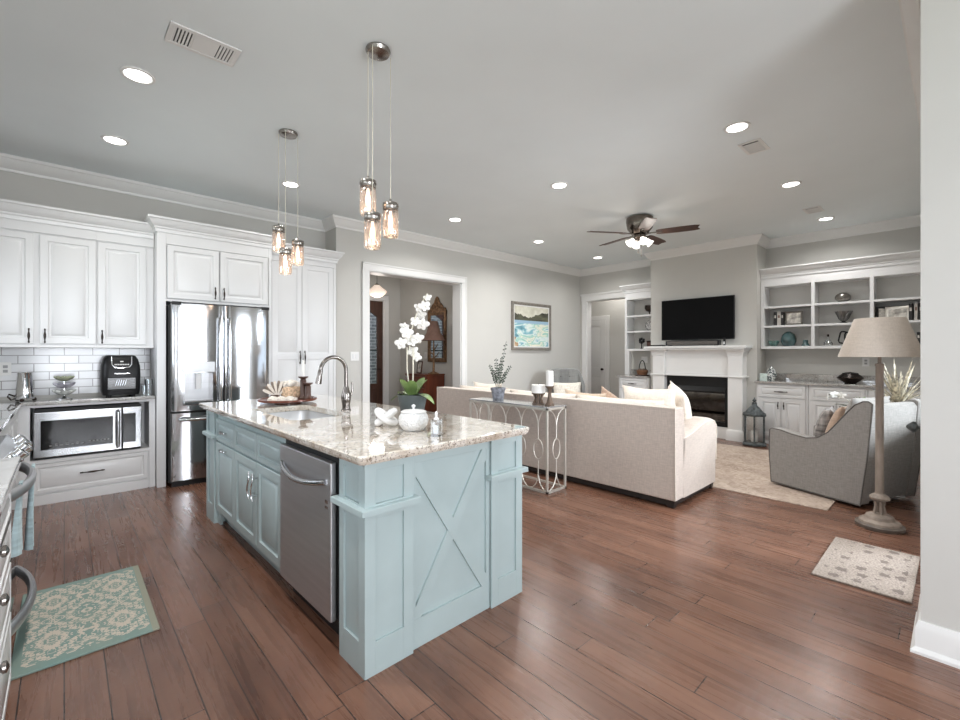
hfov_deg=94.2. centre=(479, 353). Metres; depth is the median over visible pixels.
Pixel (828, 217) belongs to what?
recessed light
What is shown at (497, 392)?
pot
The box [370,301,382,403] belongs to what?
door
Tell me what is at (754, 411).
lantern
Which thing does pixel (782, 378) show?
countertop
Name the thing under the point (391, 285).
wall
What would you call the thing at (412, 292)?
wall
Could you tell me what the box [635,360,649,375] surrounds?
basket
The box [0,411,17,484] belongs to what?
base cabinet
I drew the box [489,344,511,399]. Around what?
lavender
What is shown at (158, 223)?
trim
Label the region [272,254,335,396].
pantry cabinet
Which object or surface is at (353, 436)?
island countertop
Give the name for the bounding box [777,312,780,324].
book
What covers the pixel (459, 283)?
trim
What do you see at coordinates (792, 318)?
photograph
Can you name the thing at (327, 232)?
wall
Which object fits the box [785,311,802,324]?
picture frame
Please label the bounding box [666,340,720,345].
bar
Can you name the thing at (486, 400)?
console table
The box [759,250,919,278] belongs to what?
trim
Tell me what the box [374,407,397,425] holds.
knot sculpture
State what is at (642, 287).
trim
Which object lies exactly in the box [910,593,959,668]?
baseboard
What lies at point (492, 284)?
wall
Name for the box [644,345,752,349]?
shelf
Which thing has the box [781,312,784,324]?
book
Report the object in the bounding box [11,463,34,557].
dish towel
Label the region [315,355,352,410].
kitchen faucet
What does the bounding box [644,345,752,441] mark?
fireplace mantel
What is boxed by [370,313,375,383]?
window
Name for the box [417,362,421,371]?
photograph
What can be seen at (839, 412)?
throw pillow
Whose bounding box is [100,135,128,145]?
recessed light
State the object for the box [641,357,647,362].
light switch
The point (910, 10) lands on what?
trim
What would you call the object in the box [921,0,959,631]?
wall
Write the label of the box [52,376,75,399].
tiered stand
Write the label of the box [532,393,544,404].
candle holder
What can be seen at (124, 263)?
upper cabinet
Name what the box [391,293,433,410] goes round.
potted orchid
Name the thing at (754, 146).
ceiling vent
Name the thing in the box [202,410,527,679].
kitchen island
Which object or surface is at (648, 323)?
plate
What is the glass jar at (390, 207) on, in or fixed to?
on the pendant light at (377, 51)
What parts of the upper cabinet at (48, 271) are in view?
door, handle, handle, door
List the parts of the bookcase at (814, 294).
panel, shelf, shelf, rail, shelf, panel, shelf, shelf, shelf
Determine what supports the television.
attached to the wall at (735, 271)
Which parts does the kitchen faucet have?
spout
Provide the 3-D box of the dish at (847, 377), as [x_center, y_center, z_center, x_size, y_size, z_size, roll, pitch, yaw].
[4.973,0.326,5.986,0.290,0.158,0.290,0,0,-43]
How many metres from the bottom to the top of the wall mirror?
1.200 m
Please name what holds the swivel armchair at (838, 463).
on the area rug at (744, 470)
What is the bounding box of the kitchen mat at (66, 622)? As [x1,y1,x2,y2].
[11,565,159,680]
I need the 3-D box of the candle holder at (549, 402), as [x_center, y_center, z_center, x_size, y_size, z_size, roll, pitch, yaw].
[0.673,0.410,4.307,0.092,0.190,0.092,0,0,-43]
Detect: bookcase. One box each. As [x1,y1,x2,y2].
[625,291,650,350]
[761,262,919,348]
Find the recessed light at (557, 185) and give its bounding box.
[550,182,567,188]
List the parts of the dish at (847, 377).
lid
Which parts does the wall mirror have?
glass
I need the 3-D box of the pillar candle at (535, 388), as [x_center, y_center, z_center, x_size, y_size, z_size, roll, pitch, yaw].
[0.578,0.345,4.409,0.136,0.090,0.136,0,0,-43]
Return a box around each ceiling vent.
[164,21,241,66]
[737,138,769,154]
[802,206,824,213]
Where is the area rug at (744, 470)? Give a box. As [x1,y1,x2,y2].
[712,443,835,510]
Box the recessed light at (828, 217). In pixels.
[817,216,834,220]
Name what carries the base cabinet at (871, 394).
on the floor
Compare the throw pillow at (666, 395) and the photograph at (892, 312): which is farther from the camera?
the photograph at (892, 312)
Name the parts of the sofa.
arm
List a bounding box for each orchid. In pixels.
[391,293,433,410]
[826,391,848,405]
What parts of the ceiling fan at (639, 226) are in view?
blade, blade, lamp shade, lamp shade, lamp shade, blade, lamp shade, blade, blade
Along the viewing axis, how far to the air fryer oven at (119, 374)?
4.25 m
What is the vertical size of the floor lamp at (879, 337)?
1.585 m
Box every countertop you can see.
[0,393,154,431]
[0,457,21,516]
[199,395,528,465]
[616,369,650,377]
[754,373,919,389]
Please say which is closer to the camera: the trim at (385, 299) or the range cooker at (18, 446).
the range cooker at (18, 446)
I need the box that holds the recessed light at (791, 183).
[780,181,801,187]
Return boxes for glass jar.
[272,223,284,252]
[279,245,291,274]
[291,237,303,265]
[359,176,376,216]
[364,208,380,249]
[382,199,398,238]
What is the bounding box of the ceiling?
[0,0,920,268]
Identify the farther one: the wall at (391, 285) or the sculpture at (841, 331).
the wall at (391, 285)
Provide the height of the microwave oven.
0.439 m
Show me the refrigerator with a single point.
(215, 353)
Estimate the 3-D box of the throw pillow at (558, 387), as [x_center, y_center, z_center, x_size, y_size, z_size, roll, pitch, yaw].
[1.548,0.690,7.913,0.521,0.350,0.197,0,0,-3]
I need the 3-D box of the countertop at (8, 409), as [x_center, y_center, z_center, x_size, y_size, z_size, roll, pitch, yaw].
[-3.191,0.433,3.324,1.448,0.030,2.415,0,0,-43]
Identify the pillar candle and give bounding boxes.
[531,384,544,392]
[546,371,552,385]
[751,430,757,441]
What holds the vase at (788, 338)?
on the bookcase at (814, 294)
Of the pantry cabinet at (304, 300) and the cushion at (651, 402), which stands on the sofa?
the cushion at (651, 402)
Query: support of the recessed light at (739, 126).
in the ceiling
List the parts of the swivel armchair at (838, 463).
arm, arm, backrest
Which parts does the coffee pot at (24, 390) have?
handle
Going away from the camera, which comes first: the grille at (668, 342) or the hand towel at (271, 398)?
the hand towel at (271, 398)
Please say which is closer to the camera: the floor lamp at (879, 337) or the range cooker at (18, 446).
the range cooker at (18, 446)
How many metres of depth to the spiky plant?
4.41 m
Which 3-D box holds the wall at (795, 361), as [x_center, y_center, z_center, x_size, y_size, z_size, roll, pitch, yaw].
[4.065,-0.223,7.553,0.150,3.085,5.500,0,0,-43]
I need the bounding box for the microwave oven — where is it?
[33,402,141,459]
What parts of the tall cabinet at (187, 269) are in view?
door, door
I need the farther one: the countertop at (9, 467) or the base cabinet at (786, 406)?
the base cabinet at (786, 406)
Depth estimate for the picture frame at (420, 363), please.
7.99 m
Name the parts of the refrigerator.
freezer drawer, handle, door, dispenser panel, handle, handle, door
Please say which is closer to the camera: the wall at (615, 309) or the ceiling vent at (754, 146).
the ceiling vent at (754, 146)
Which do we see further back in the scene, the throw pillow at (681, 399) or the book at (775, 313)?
the book at (775, 313)
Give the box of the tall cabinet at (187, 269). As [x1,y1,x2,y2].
[151,231,271,487]
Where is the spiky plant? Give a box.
[866,359,919,402]
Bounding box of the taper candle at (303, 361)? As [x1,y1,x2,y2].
[302,360,304,376]
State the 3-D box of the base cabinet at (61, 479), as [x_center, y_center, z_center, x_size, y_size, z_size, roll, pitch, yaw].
[-3.682,0.885,4.222,0.948,0.873,0.412,0,0,-43]
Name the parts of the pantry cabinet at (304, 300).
door, door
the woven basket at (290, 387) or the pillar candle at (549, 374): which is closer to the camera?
the woven basket at (290, 387)
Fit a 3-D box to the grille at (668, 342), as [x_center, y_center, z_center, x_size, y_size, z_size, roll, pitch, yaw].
[3.389,-0.166,7.155,0.003,0.059,0.780,0,0,-43]
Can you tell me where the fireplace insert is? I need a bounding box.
[667,375,727,426]
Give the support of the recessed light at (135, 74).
in the ceiling
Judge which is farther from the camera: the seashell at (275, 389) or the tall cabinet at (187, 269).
the tall cabinet at (187, 269)
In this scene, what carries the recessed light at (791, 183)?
in the ceiling
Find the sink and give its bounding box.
[268,411,333,419]
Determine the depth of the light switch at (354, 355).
5.96 m
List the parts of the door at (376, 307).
pane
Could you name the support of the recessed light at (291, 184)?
in the ceiling
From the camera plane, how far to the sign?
6.67 m
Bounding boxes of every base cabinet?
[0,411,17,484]
[0,491,10,719]
[18,399,154,507]
[619,377,650,398]
[757,383,808,443]
[809,385,867,435]
[868,388,919,400]
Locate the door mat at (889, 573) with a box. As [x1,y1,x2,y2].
[811,537,919,603]
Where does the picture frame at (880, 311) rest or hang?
on the bookcase at (814, 294)
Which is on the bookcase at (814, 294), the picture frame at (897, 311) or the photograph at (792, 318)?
the picture frame at (897, 311)
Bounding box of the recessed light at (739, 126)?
[724,121,750,133]
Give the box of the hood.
[676,385,725,393]
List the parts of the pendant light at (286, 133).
cord, cord, cord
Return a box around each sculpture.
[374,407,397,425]
[838,331,847,343]
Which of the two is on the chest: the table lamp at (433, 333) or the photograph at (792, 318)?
the table lamp at (433, 333)
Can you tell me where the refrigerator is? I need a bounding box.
[166,301,268,486]
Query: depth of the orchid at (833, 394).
4.79 m
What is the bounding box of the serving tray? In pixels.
[257,396,316,403]
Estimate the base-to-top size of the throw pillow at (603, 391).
0.589 m
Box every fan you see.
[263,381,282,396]
[587,214,699,255]
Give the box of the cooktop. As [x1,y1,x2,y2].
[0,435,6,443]
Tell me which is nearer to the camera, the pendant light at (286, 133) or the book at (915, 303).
the pendant light at (286, 133)
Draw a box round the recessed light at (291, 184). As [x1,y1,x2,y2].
[281,181,299,187]
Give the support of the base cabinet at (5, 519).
on the floor
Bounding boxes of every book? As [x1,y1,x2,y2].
[774,312,776,325]
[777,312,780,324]
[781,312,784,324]
[909,303,912,319]
[914,302,917,319]
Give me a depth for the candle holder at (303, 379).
3.67 m
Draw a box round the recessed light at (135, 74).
[119,66,155,84]
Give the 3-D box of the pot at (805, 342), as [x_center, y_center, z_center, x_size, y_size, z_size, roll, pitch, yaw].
[4.721,-0.151,6.462,0.104,0.092,0.104,0,0,-43]
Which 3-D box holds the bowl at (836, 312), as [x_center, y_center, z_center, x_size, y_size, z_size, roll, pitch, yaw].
[5.021,-0.498,6.154,0.205,0.167,0.200,0,0,-43]
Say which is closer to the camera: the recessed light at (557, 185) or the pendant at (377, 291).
the recessed light at (557, 185)
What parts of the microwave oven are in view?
handle, control panel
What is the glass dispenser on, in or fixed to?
on the island countertop at (353, 436)
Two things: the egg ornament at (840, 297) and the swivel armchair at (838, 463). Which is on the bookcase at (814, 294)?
the egg ornament at (840, 297)
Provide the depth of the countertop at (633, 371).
8.18 m
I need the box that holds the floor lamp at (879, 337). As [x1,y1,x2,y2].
[838,317,919,534]
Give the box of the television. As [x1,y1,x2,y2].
[662,295,734,339]
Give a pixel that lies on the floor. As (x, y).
(710, 606)
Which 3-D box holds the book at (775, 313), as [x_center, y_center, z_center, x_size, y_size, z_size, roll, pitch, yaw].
[4.487,-0.517,6.741,0.161,0.205,0.038,0,0,-43]
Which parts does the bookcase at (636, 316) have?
panel, rail, panel, shelf, shelf, panel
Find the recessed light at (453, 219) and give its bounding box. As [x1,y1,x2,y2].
[448,217,461,221]
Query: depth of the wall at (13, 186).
4.35 m
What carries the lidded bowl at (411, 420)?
on the island countertop at (353, 436)
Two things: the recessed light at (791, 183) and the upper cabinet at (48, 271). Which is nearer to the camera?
the upper cabinet at (48, 271)
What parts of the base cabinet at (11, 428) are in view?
door, door, door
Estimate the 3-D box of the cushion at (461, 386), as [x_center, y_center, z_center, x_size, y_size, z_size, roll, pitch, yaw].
[0.084,0.690,5.840,0.258,0.511,0.963,0,0,-43]
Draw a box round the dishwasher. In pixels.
[280,439,338,634]
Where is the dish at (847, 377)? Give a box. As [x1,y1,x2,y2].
[836,372,863,383]
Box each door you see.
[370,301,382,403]
[591,320,604,393]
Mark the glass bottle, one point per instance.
(827, 334)
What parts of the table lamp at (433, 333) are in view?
stem, lamp shade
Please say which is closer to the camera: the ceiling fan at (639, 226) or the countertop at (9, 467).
the countertop at (9, 467)
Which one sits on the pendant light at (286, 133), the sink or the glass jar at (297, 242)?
the glass jar at (297, 242)
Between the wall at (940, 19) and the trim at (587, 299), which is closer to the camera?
the wall at (940, 19)
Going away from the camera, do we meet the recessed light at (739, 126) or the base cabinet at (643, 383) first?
the recessed light at (739, 126)
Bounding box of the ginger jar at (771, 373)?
[766,366,776,380]
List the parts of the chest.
drawer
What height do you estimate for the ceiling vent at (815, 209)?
0.008 m
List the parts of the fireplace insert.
glass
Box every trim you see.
[0,0,920,276]
[0,199,153,238]
[144,214,281,248]
[272,242,344,263]
[362,261,466,401]
[370,295,388,404]
[580,290,624,393]
[591,315,609,391]
[619,282,650,293]
[625,351,630,374]
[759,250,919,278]
[920,182,920,592]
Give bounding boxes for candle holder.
[298,376,307,398]
[302,382,312,399]
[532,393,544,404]
[545,386,553,405]
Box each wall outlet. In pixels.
[0,362,10,375]
[862,358,868,365]
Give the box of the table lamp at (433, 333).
[422,321,444,373]
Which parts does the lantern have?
post, post, post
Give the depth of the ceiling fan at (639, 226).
5.66 m
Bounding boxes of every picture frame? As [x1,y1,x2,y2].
[417,361,422,373]
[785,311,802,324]
[876,306,894,316]
[885,306,908,319]
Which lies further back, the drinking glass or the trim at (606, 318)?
the trim at (606, 318)
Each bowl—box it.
[398,404,428,431]
[645,305,650,313]
[835,311,852,322]
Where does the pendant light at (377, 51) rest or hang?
hanging from the ceiling
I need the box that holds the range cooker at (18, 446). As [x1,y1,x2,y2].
[0,434,36,635]
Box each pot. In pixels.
[7,372,36,401]
[490,387,505,399]
[801,340,809,345]
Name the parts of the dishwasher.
handle, kick plate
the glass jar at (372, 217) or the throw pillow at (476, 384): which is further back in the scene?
the throw pillow at (476, 384)
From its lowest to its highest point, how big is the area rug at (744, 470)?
0.012 m
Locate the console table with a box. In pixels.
[469,397,565,493]
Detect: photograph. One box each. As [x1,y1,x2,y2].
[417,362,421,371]
[787,313,800,323]
[879,308,884,316]
[888,308,906,316]
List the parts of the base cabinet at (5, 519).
knob, knob, knob, drawer, drawer, drawer, drawer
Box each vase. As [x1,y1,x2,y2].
[639,338,644,348]
[781,332,796,345]
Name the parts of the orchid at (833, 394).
flower, flower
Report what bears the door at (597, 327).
in the wall at (615, 309)
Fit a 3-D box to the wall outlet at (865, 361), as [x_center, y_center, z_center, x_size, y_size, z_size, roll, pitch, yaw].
[5.293,0.120,6.114,0.008,0.118,0.075,0,0,-43]
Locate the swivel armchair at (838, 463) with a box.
[769,396,919,505]
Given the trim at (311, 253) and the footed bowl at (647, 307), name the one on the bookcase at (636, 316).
the footed bowl at (647, 307)
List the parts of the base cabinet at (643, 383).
door, drawer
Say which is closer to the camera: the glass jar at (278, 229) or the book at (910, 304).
the glass jar at (278, 229)
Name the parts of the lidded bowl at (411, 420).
lid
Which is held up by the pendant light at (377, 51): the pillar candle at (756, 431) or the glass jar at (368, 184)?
the glass jar at (368, 184)
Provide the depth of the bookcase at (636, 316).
8.43 m
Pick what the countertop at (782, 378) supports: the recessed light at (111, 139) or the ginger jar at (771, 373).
the ginger jar at (771, 373)
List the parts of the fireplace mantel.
hearth panel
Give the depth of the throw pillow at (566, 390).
4.91 m
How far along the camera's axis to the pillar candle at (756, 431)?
6.35 m
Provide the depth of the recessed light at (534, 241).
7.02 m
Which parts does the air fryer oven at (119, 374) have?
control trim, door handle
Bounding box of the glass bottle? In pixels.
[823,334,832,345]
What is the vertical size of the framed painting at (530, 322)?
0.890 m
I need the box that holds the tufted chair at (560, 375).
[547,368,584,392]
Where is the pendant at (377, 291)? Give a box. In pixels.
[370,283,385,297]
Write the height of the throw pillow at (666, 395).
0.548 m
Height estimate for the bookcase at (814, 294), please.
1.080 m
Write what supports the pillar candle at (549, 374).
on the candle holder at (549, 402)
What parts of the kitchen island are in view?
corner post, drawer, door, drawer, door, handle, handle, door, drawer, corner post, panel, corner post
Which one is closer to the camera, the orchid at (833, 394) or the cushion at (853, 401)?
the cushion at (853, 401)
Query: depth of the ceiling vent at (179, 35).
2.54 m
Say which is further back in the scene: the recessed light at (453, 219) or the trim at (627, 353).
the trim at (627, 353)
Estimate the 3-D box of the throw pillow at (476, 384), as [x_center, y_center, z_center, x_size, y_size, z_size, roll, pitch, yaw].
[0.138,0.630,6.009,0.245,0.486,0.511,0,0,-43]
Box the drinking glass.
[145,379,152,394]
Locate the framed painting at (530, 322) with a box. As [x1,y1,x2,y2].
[511,301,550,350]
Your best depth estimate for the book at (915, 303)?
5.58 m
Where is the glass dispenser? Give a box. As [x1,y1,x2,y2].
[431,411,441,436]
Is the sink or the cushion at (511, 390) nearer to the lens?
the sink
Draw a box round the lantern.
[743,397,765,446]
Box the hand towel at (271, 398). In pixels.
[267,396,296,400]
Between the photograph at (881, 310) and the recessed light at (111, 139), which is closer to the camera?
the recessed light at (111, 139)
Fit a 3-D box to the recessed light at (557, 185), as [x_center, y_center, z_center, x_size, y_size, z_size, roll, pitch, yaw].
[0.832,-1.760,4.678,0.184,0.010,0.184,0,0,-43]
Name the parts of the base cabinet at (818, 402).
door, drawer, door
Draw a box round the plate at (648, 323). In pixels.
[645,320,650,329]
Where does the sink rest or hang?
in the island countertop at (353, 436)
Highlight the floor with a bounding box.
[5,438,959,719]
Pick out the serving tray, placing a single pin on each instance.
(261, 400)
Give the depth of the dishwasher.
2.14 m
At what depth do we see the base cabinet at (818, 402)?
5.97 m
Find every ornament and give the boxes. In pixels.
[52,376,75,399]
[835,292,850,301]
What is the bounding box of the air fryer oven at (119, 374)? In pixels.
[100,355,140,397]
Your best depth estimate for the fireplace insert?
7.09 m
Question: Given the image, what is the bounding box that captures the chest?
[405,373,444,411]
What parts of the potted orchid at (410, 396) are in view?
flower, flower, flower, stem, planter, flower, stem, flower, flower, flower, flower, flower, flower, flower, flower, flower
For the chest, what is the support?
on the floor
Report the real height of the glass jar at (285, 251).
0.230 m
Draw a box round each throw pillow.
[473,381,501,387]
[553,382,580,393]
[565,389,605,396]
[601,386,617,397]
[622,385,675,405]
[668,381,691,419]
[814,406,834,436]
[825,406,846,432]
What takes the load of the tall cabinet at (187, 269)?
on the floor
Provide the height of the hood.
0.105 m
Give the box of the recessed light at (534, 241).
[533,240,543,242]
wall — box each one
[0,170,324,399]
[325,231,328,249]
[329,227,579,400]
[370,275,399,406]
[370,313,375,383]
[400,279,452,393]
[580,226,919,376]
[591,299,624,397]
[651,244,765,430]
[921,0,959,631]
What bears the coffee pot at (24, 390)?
on the countertop at (8, 409)
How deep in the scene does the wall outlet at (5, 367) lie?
3.98 m
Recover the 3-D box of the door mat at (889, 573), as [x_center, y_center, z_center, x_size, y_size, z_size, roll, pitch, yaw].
[2.404,1.314,2.764,0.774,0.012,0.432,0,0,-43]
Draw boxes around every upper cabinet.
[0,217,95,347]
[96,231,153,347]
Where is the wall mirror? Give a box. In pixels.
[428,296,446,361]
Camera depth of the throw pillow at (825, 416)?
4.38 m
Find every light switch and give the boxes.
[351,352,358,360]
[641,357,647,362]
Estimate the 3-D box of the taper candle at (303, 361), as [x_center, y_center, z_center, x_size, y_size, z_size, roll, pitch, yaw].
[-1.466,0.117,3.697,0.024,0.149,0.023,0,0,-43]
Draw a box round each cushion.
[459,385,509,391]
[510,389,575,397]
[576,394,663,404]
[844,396,889,413]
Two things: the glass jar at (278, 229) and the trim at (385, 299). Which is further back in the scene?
the trim at (385, 299)
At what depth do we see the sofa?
4.23 m
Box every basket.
[281,380,299,397]
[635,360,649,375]
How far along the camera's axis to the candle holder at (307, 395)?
3.65 m
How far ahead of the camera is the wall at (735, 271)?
6.97 m
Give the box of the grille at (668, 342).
[667,341,716,344]
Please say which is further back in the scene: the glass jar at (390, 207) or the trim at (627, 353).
the trim at (627, 353)
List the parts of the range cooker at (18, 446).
control panel, oven door, oven door, knob, knob, knob, handle, handle, knob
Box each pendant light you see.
[272,128,303,274]
[359,42,398,249]
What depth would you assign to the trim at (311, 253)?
5.51 m
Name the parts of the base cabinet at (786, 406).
door, drawer, door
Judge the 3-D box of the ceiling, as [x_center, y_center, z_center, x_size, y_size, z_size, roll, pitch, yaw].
[1.481,-1.815,4.459,10.150,0.100,11.500,0,0,-43]
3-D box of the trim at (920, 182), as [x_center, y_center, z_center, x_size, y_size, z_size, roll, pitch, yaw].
[2.660,0.230,2.550,1.076,2.186,0.156,0,0,-43]
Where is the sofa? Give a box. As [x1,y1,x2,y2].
[437,385,716,508]
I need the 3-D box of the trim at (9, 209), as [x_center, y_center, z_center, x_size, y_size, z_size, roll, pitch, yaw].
[-3.792,-1.220,3.964,1.458,0.140,0.080,0,0,-43]
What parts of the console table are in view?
leg, leg, frame rail, frame rail, leg, leg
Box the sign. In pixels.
[760,373,766,379]
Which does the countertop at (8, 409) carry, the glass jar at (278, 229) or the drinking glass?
the drinking glass
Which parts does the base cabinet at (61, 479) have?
drawer, handle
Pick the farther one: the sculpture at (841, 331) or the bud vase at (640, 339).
the bud vase at (640, 339)

